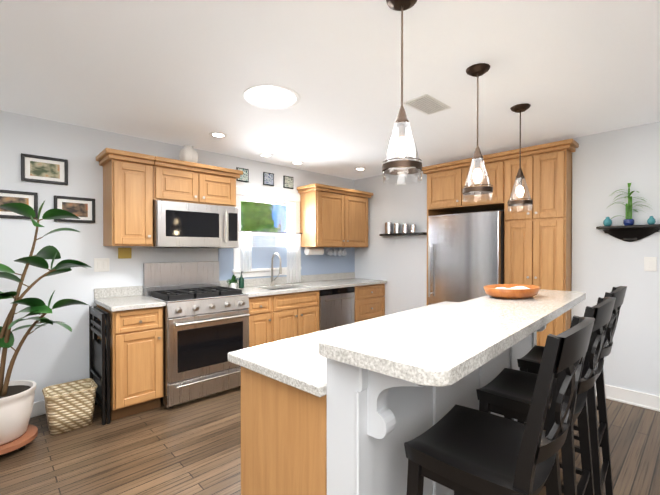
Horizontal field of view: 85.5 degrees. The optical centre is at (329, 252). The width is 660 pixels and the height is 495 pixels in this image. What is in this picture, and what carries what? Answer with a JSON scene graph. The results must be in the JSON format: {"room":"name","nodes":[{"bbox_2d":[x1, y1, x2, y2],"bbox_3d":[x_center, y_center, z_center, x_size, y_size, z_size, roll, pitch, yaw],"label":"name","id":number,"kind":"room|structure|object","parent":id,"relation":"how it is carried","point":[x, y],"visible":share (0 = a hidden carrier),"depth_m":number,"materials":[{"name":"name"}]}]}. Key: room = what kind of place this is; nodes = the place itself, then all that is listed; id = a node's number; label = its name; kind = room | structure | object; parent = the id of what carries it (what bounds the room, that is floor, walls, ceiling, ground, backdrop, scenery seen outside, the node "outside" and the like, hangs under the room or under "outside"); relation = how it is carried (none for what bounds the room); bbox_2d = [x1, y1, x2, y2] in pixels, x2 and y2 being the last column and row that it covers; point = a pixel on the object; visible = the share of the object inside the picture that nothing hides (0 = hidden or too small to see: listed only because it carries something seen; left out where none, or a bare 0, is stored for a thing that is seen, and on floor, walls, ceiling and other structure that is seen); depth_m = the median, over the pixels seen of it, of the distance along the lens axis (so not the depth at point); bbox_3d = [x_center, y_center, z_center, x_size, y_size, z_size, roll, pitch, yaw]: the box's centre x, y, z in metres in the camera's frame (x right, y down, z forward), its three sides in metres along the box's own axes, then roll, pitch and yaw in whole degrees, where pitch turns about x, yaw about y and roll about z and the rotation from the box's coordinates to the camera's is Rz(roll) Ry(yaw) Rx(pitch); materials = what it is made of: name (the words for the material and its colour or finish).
{"room":"kitchen","nodes":[
{"label":"kitchen","id":0,"kind":"room"},
{"bbox_2d":[0,110,353,401],"bbox_3d":[-2.237,0.113,3.118,7.320,2.424,0.120,0,1,-43],"label":"wall","id":1,"kind":"structure","parent":0,"point":[51,354],"depth_m":3.05,"materials":[{"name":"white paint"}]},
{"bbox_2d":[0,190,37,218],"bbox_3d":[-2.474,-0.377,2.790,0.290,0.215,0.023,0,1,-43],"label":"picture frame","id":2,"kind":"object","parent":1,"relation":"attached to","point":[30,199],"visible":0.79,"depth_m":2.80,"materials":[{"name":"black"}]},
{"bbox_2d":[30,400,45,417],"bbox_3d":[-3.527,1.279,1.815,3.640,0.115,0.016,0,1,-43],"label":"baseboard","id":3,"kind":"structure","parent":1,"relation":"attached to","point":[38,409],"depth_m":2.90,"materials":[{"name":"white wood"}]},
{"bbox_2d":[21,153,67,185],"bbox_3d":[-2.332,-0.678,2.921,0.300,0.215,0.023,0,1,-43],"label":"picture frame","id":4,"kind":"object","parent":1,"relation":"attached to","point":[42,169],"visible":0.94,"depth_m":2.91,"materials":[{"name":"black"}]},
{"bbox_2d":[54,195,94,222],"bbox_3d":[-2.187,-0.369,3.061,0.290,0.215,0.023,0,1,-43],"label":"picture frame","id":5,"kind":"object","parent":1,"relation":"attached to","point":[83,209],"visible":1,"depth_m":3.07,"materials":[{"name":"black"}]},
{"bbox_2d":[94,258,108,271],"bbox_3d":[-2.050,0.109,3.205,0.120,0.120,0.010,0,1,-43],"label":"light switch","id":6,"kind":"object","parent":1,"relation":"attached to","point":[101,264],"visible":1,"depth_m":3.20,"materials":[{"name":"white plastic"}]},
{"bbox_2d":[118,248,130,258],"bbox_3d":[-1.915,0.003,3.330,0.110,0.100,0.011,0,1,-43],"label":"artwork","id":7,"kind":"object","parent":1,"relation":"attached to","point":[123,253],"visible":1,"depth_m":3.32,"materials":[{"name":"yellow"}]},
{"bbox_2d":[96,148,154,245],"bbox_3d":[-1.812,-0.458,3.162,0.377,0.795,0.388,0,1,-43],"label":"upper cabinet","id":8,"kind":"object","parent":1,"relation":"attached to","point":[127,198],"visible":1,"depth_m":3.06,"materials":[{"name":"brown wood"}]},
{"bbox_2d":[153,156,242,206],"bbox_3d":[-1.357,-0.669,3.591,0.869,0.380,0.388,0,1,-43],"label":"upper cabinet","id":9,"kind":"object","parent":1,"relation":"attached to","point":[181,181],"visible":0.96,"depth_m":3.42,"materials":[{"name":"brown wood"}]},
{"bbox_2d":[179,145,197,162],"bbox_3d":[-1.410,-0.961,3.560,0.193,0.200,0.193,0,1,-43],"label":"ceramic jar","id":10,"kind":"object","parent":9,"relation":"on","point":[188,153],"visible":0.75,"depth_m":3.49,"materials":[{"name":"white ceramic"}]},
{"bbox_2d":[143,200,238,247],"bbox_3d":[-1.354,-0.261,3.551,0.810,0.428,0.453,0,1,-43],"label":"microwave","id":11,"kind":"object","parent":9,"relation":"attached to","point":[176,224],"visible":1,"depth_m":3.37,"materials":[{"name":"silver metal"}]},
{"bbox_2d":[94,272,353,299],"bbox_3d":[-0.678,0.474,4.146,3.402,0.327,0.528,0,1,-43],"label":"backsplash","id":12,"kind":"structure","parent":1,"relation":"attached to","point":[133,290],"depth_m":4.13,"materials":[{"name":"white stone"}]},
{"bbox_2d":[236,167,248,181],"bbox_3d":[-1.020,-0.909,4.166,0.156,0.156,0.015,0,1,-43],"label":"artwork","id":13,"kind":"object","parent":1,"relation":"attached to","point":[244,177],"visible":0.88,"depth_m":4.17,"materials":[{"name":"grey"}]},
{"bbox_2d":[232,186,299,277],"bbox_3d":[-0.789,-0.239,4.443,0.988,1.055,0.160,0,1,-43],"label":"window","id":14,"kind":"structure","parent":1,"relation":"in","point":[282,198],"depth_m":4.43,"materials":[{"name":"white"}]},
{"bbox_2d":[239,231,301,233],"bbox_3d":[-0.736,-0.251,4.364,1.011,0.024,0.024,0,1,-43],"label":"curtain rod","id":15,"kind":"object","parent":14,"relation":"attached to","point":[270,232],"visible":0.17,"depth_m":4.36,"materials":[{"name":"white metal"}]},
{"bbox_2d":[240,232,251,271],"bbox_3d":[-0.974,-0.009,4.140,0.150,0.461,0.018,0,1,-43],"label":"cafe curtain","id":16,"kind":"object","parent":15,"relation":"hanging from","point":[245,237],"depth_m":4.14,"materials":[{"name":"white fabric"}]},
{"bbox_2d":[287,234,300,282],"bbox_3d":[-0.467,0.071,4.620,0.230,0.631,0.018,0,1,-43],"label":"cafe curtain","id":17,"kind":"object","parent":15,"relation":"hanging from","point":[293,258],"depth_m":4.62,"materials":[{"name":"white fabric"}]},
{"bbox_2d":[263,172,273,185],"bbox_3d":[-0.758,-0.911,4.413,0.156,0.156,0.015,0,1,-43],"label":"artwork","id":18,"kind":"object","parent":1,"relation":"attached to","point":[268,178],"visible":1,"depth_m":4.40,"materials":[{"name":"grey"}]},
{"bbox_2d":[218,247,354,280],"bbox_3d":[-0.433,0.161,4.737,2.228,0.470,0.006,0,1,-43],"label":"backsplash","id":19,"kind":"structure","parent":1,"relation":"attached to","point":[324,263],"depth_m":4.61,"materials":[{"name":"blue paint"}]},
{"bbox_2d":[283,176,292,188],"bbox_3d":[-0.536,-0.913,4.622,0.156,0.156,0.015,0,1,-43],"label":"artwork","id":20,"kind":"object","parent":1,"relation":"attached to","point":[287,181],"visible":1,"depth_m":4.61,"materials":[{"name":"grey"}]},
{"bbox_2d":[297,183,372,247],"bbox_3d":[0.095,-0.474,4.965,1.120,0.795,0.388,0,1,-43],"label":"upper cabinet","id":21,"kind":"object","parent":1,"relation":"attached to","point":[332,216],"visible":1,"depth_m":4.72,"materials":[{"name":"brown wood"}]},
{"bbox_2d":[304,247,323,254],"bbox_3d":[-0.212,-0.022,4.811,0.288,0.104,0.100,0,1,-43],"label":"paper towel","id":22,"kind":"object","parent":21,"relation":"attached to","point":[313,251],"visible":1,"depth_m":4.76,"materials":[{"name":"white paper"}]},
{"bbox_2d":[325,247,346,255],"bbox_3d":[0.061,-0.018,5.028,0.411,0.115,0.080,0,1,-43],"label":"hooks","id":23,"kind":"object","parent":21,"relation":"attached to","point":[338,251],"visible":1,"depth_m":5.00,"materials":[{"name":"silver metal"}]},
{"bbox_2d":[282,288,313,311],"bbox_3d":[-0.414,0.538,4.040,0.550,0.200,0.010,0,1,-43],"label":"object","id":24,"kind":"structure","parent":0,"relation":"attached to","point":[289,299],"depth_m":3.99,"materials":[{"name":"brown wood"}]},
{"bbox_2d":[0,387,659,494],"bbox_3d":[0.466,1.376,0.730,7.950,0.060,7.320,0,1,-43],"label":"floor","id":25,"kind":"structure","parent":0,"point":[193,447],"depth_m":2.36,"materials":[{"name":"brown wood"}]},
{"bbox_2d":[0,201,91,454],"bbox_3d":[-2.096,0.477,2.489,0.714,1.706,0.472,0,1,-43],"label":"potted plant","id":26,"kind":"object","parent":25,"relation":"on","point":[18,431],"visible":1,"depth_m":2.45,"materials":[{"name":"green plant"}]},
{"bbox_2d":[42,378,97,434],"bbox_3d":[-1.998,1.180,2.748,0.328,0.292,0.288,0,1,-43],"label":"wicker basket","id":27,"kind":"object","parent":25,"relation":"on","point":[69,406],"visible":1,"depth_m":2.67,"materials":[{"name":"beige wicker"}]},
{"bbox_2d":[89,306,110,424],"bbox_3d":[-1.896,0.897,2.938,0.062,0.860,0.498,0,1,-43],"label":"folding chairs","id":28,"kind":"object","parent":25,"relation":"on","point":[99,359],"visible":0.96,"depth_m":2.81,"materials":[{"name":"black wood"}]},
{"bbox_2d":[97,304,163,420],"bbox_3d":[-1.739,0.887,3.096,0.373,0.877,0.602,0,1,-43],"label":"base cabinet","id":29,"kind":"object","parent":25,"relation":"on","point":[136,337],"depth_m":2.87,"materials":[{"name":"brown wood"}]},
{"bbox_2d":[94,296,165,311],"bbox_3d":[-1.734,0.428,3.075,0.397,0.037,0.632,0,1,-43],"label":"countertop","id":30,"kind":"structure","parent":29,"relation":"on","point":[111,303],"depth_m":2.95,"materials":[{"name":"white stone"}]},
{"bbox_2d":[143,261,249,407],"bbox_3d":[-1.267,0.710,3.438,0.767,1.225,0.730,0,1,-43],"label":"range","id":31,"kind":"object","parent":25,"relation":"on","point":[206,314],"visible":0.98,"depth_m":3.23,"materials":[{"name":"silver metal"}]},
{"bbox_2d":[248,292,281,347],"bbox_3d":[-0.895,0.880,3.893,0.380,0.877,0.602,0,1,-43],"label":"base cabinet","id":32,"kind":"object","parent":25,"relation":"on","point":[281,309],"depth_m":3.69,"materials":[{"name":"brown wood"}]},
{"bbox_2d":[236,288,277,295],"bbox_3d":[-0.889,0.421,3.874,0.366,0.037,0.632,0,1,-43],"label":"countertop","id":33,"kind":"structure","parent":32,"relation":"on","point":[250,291],"depth_m":3.72,"materials":[{"name":"white stone"}]},
{"bbox_2d":[227,275,239,288],"bbox_3d":[-1.076,0.318,3.961,0.172,0.166,0.180,0,1,-43],"label":"herb plant","id":34,"kind":"object","parent":33,"relation":"on","point":[232,282],"visible":0.98,"depth_m":3.91,"materials":[{"name":"green plant"}]},
{"bbox_2d":[239,272,243,287],"bbox_3d":[-1.007,0.307,4.061,0.060,0.186,0.059,0,1,-43],"label":"soap bottle","id":35,"kind":"object","parent":33,"relation":"on","point":[241,281],"visible":0.98,"depth_m":4.04,"materials":[{"name":"green glass"}]},
{"bbox_2d":[282,308,318,339],"bbox_3d":[-0.592,0.988,4.181,0.748,0.655,0.602,0,1,-43],"label":"base cabinet","id":36,"kind":"object","parent":25,"relation":"on","point":[302,321],"depth_m":4.00,"materials":[{"name":"brown wood"}]},
{"bbox_2d":[319,287,354,330],"bbox_3d":[-0.065,0.876,4.606,0.595,0.872,0.590,0,1,-43],"label":"dishwasher","id":37,"kind":"object","parent":25,"relation":"on","point":[336,307],"visible":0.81,"depth_m":4.39,"materials":[{"name":"silver metal"}]},
{"bbox_2d":[326,284,384,322],"bbox_3d":[0.350,0.869,5.071,0.639,0.877,0.602,0,1,-43],"label":"base cabinet","id":38,"kind":"object","parent":25,"relation":"on","point":[369,300],"depth_m":4.83,"materials":[{"name":"brown wood"}]},
{"bbox_2d":[286,276,385,291],"bbox_3d":[0.119,0.413,4.827,1.307,0.037,0.632,0,1,-43],"label":"countertop","id":39,"kind":"structure","parent":38,"relation":"on","point":[318,285],"depth_m":4.60,"materials":[{"name":"white stone"}]},
{"bbox_2d":[270,253,281,285],"bbox_3d":[-0.620,0.200,4.311,0.133,0.396,0.214,0,1,-43],"label":"faucet","id":40,"kind":"object","parent":39,"relation":"on","point":[280,272],"visible":1,"depth_m":4.33,"materials":[{"name":"silver metal"}]},
{"bbox_2d":[236,304,536,494],"bbox_3d":[0.613,0.821,1.970,2.059,1.028,0.994,0,1,-43],"label":"kitchen island","id":41,"kind":"object","parent":25,"relation":"on","point":[350,409],"depth_m":1.26,"materials":[{"name":"brown wood"}]},
{"bbox_2d":[228,351,319,400],"bbox_3d":[0.473,0.437,2.082,2.100,0.037,0.680,0,1,-43],"label":"island countertop","id":42,"kind":"structure","parent":41,"relation":"on","point":[305,389],"depth_m":1.30,"materials":[{"name":"white stone"}]},
{"bbox_2d":[288,289,585,392],"bbox_3d":[0.824,0.287,1.736,2.138,0.040,0.552,0,1,-43],"label":"island countertop","id":43,"kind":"structure","parent":41,"relation":"on","point":[430,348],"depth_m":1.22,"materials":[{"name":"white stone"}]},
{"bbox_2d":[483,284,539,298],"bbox_3d":[1.091,0.232,2.144,0.396,0.060,0.279,0,1,-43],"label":"bowl","id":44,"kind":"object","parent":43,"relation":"on","point":[513,291],"visible":1,"depth_m":2.04,"materials":[{"name":"brown wood"}]},
{"bbox_2d":[428,210,503,304],"bbox_3d":[1.679,0.437,4.171,0.787,1.757,0.825,0,1,-43],"label":"refrigerator","id":45,"kind":"object","parent":25,"relation":"on","point":[465,256],"visible":0.44,"depth_m":3.91,"materials":[{"name":"grey metal"}]},
{"bbox_2d":[404,315,594,494],"bbox_3d":[0.497,0.757,1.048,0.444,1.177,0.423,0,1,43],"label":"stool","id":46,"kind":"object","parent":25,"relation":"on","point":[459,450],"visible":1,"depth_m":0.96,"materials":[{"name":"black wood"}]},
{"bbox_2d":[502,143,574,346],"bbox_3d":[2.227,0.160,3.731,0.648,2.320,0.553,0,1,-43],"label":"tall cabinet","id":47,"kind":"object","parent":25,"relation":"on","point":[538,244],"depth_m":3.45,"materials":[{"name":"brown wood"}]},
{"bbox_2d":[476,297,615,494],"bbox_3d":[0.879,0.753,1.458,0.444,1.177,0.423,0,1,43],"label":"stool","id":48,"kind":"object","parent":25,"relation":"on","point":[507,393],"visible":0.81,"depth_m":1.40,"materials":[{"name":"black wood"}]},
{"bbox_2d":[517,286,626,494],"bbox_3d":[1.262,0.750,1.867,0.444,1.177,0.423,0,1,43],"label":"stool","id":49,"kind":"object","parent":25,"relation":"on","point":[530,361],"visible":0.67,"depth_m":1.78,"materials":[{"name":"black wood"}]},
{"bbox_2d":[0,0,659,179],"bbox_3d":[0.466,-1.108,0.708,7.950,0.060,7.320,0,1,-43],"label":"ceiling","id":50,"kind":"structure","parent":0,"point":[182,72],"depth_m":2.15,"materials":[{"name":"white paint"}]},
{"bbox_2d":[209,132,226,137],"bbox_3d":[-1.042,-1.097,3.329,0.164,0.006,0.164,0,1,-43],"label":"recessed light","id":51,"kind":"object","parent":50,"relation":"in","point":[218,134],"visible":1,"depth_m":3.31,"materials":[{"name":"white"}]},
{"bbox_2d":[259,153,272,156],"bbox_3d":[-0.725,-1.104,4.041,0.164,0.006,0.164,0,1,-43],"label":"recessed light","id":52,"kind":"object","parent":50,"relation":"in","point":[265,155],"visible":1,"depth_m":4.04,"materials":[{"name":"white"}]},
{"bbox_2d":[243,84,300,108],"bbox_3d":[-0.407,-1.088,2.512,0.400,0.010,0.400,0,1,-43],"label":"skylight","id":53,"kind":"object","parent":50,"relation":"attached to","point":[269,96],"visible":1,"depth_m":2.48,"materials":[{"name":"white glass"}]},
{"bbox_2d":[291,161,303,164],"bbox_3d":[-0.404,-1.107,4.400,0.164,0.006,0.164,0,1,-43],"label":"recessed light","id":54,"kind":"object","parent":50,"relation":"in","point":[297,162],"visible":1,"depth_m":4.37,"materials":[{"name":"white"}]},
{"bbox_2d":[382,0,421,184],"bbox_3d":[0.308,-0.695,1.526,0.169,0.778,0.169,0,1,-43],"label":"pendant light","id":55,"kind":"object","parent":50,"relation":"hanging from","point":[401,124],"visible":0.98,"depth_m":1.51,"materials":[{"name":"clear glass"}]},
{"bbox_2d":[403,94,450,114],"bbox_3d":[0.721,-1.089,2.643,0.340,0.010,0.200,0,1,-43],"label":"ceiling vent","id":56,"kind":"object","parent":50,"relation":"in","point":[426,104],"visible":0.98,"depth_m":2.62,"materials":[{"name":"white metal"}]},
{"bbox_2d":[462,63,492,201],"bbox_3d":[0.876,-0.700,2.118,0.169,0.778,0.169,0,1,-43],"label":"pendant light","id":57,"kind":"object","parent":50,"relation":"hanging from","point":[477,70],"visible":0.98,"depth_m":2.10,"materials":[{"name":"clear glass"}]},
{"bbox_2d":[507,103,532,211],"bbox_3d":[1.430,-0.705,2.683,0.169,0.778,0.169,0,1,-43],"label":"pendant light","id":58,"kind":"object","parent":50,"relation":"hanging from","point":[519,108],"visible":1,"depth_m":2.67,"materials":[{"name":"clear glass"}]},
{"bbox_2d":[354,121,659,395],"bbox_3d":[3.119,0.113,3.145,0.740,2.424,7.200,0,1,-43],"label":"wall","id":59,"kind":"structure","parent":0,"point":[606,165],"depth_m":3.26,"materials":[{"name":"white paint"}]},
{"bbox_2d":[379,221,426,235],"bbox_3d":[0.970,-0.335,4.791,0.114,0.200,0.690,0,1,-43],"label":"wall shelf","id":60,"kind":"object","parent":59,"relation":"attached to","point":[388,228],"visible":1,"depth_m":4.80,"materials":[{"name":"black wood"}]},
{"bbox_2d":[385,221,391,233],"bbox_3d":[0.814,-0.350,4.953,0.100,0.172,0.100,0,1,-43],"label":"canister","id":61,"kind":"object","parent":60,"relation":"on","point":[388,225],"depth_m":4.91,"materials":[{"name":"silver metal"}]},
{"bbox_2d":[394,222,399,232],"bbox_3d":[0.910,-0.339,4.851,0.092,0.152,0.092,0,1,-43],"label":"canister","id":62,"kind":"object","parent":60,"relation":"on","point":[396,225],"depth_m":4.81,"materials":[{"name":"silver metal"}]},
{"bbox_2d":[402,223,407,232],"bbox_3d":[1.003,-0.331,4.753,0.084,0.137,0.084,0,1,-43],"label":"canister","id":63,"kind":"object","parent":60,"relation":"on","point":[404,226],"depth_m":4.72,"materials":[{"name":"silver metal"}]},
{"bbox_2d":[410,223,415,232],"bbox_3d":[1.089,-0.323,4.662,0.076,0.122,0.076,0,1,-43],"label":"canister","id":64,"kind":"object","parent":60,"relation":"on","point":[413,226],"depth_m":4.63,"materials":[{"name":"silver metal"}]},
{"bbox_2d":[426,155,505,214],"bbox_3d":[1.728,-0.765,4.250,0.648,0.480,0.899,0,1,-43],"label":"upper cabinet","id":65,"kind":"object","parent":59,"relation":"attached to","point":[445,185],"depth_m":4.06,"materials":[{"name":"brown wood"}]},
{"bbox_2d":[595,382,659,411],"bbox_3d":[3.838,1.274,1.839,0.024,0.125,4.300,0,1,-43],"label":"baseboard","id":66,"kind":"structure","parent":59,"relation":"attached to","point":[635,398],"depth_m":3.10,"materials":[{"name":"white wood"}]},
{"bbox_2d":[596,183,659,241],"bbox_3d":[2.576,-0.350,3.068,0.150,0.512,0.440,0,1,-43],"label":"wall shelf","id":67,"kind":"object","parent":59,"relation":"attached to","point":[629,231],"visible":0.98,"depth_m":3.07,"materials":[{"name":"black wood"}]},
{"bbox_2d":[644,257,656,270],"bbox_3d":[2.716,0.096,3.025,0.010,0.120,0.080,0,1,-43],"label":"light switch","id":68,"kind":"object","parent":59,"relation":"attached to","point":[650,263],"visible":1,"depth_m":3.02,"materials":[{"name":"white plastic"}]},
{"label":"outside","id":69,"kind":"structure","parent":0,"visible":0},
{"bbox_2d":[241,201,286,246],"bbox_3d":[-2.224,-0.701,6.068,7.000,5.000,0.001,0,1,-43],"label":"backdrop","id":70,"kind":"structure","parent":69,"point":[254,215],"depth_m":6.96,"materials":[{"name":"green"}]}
]}

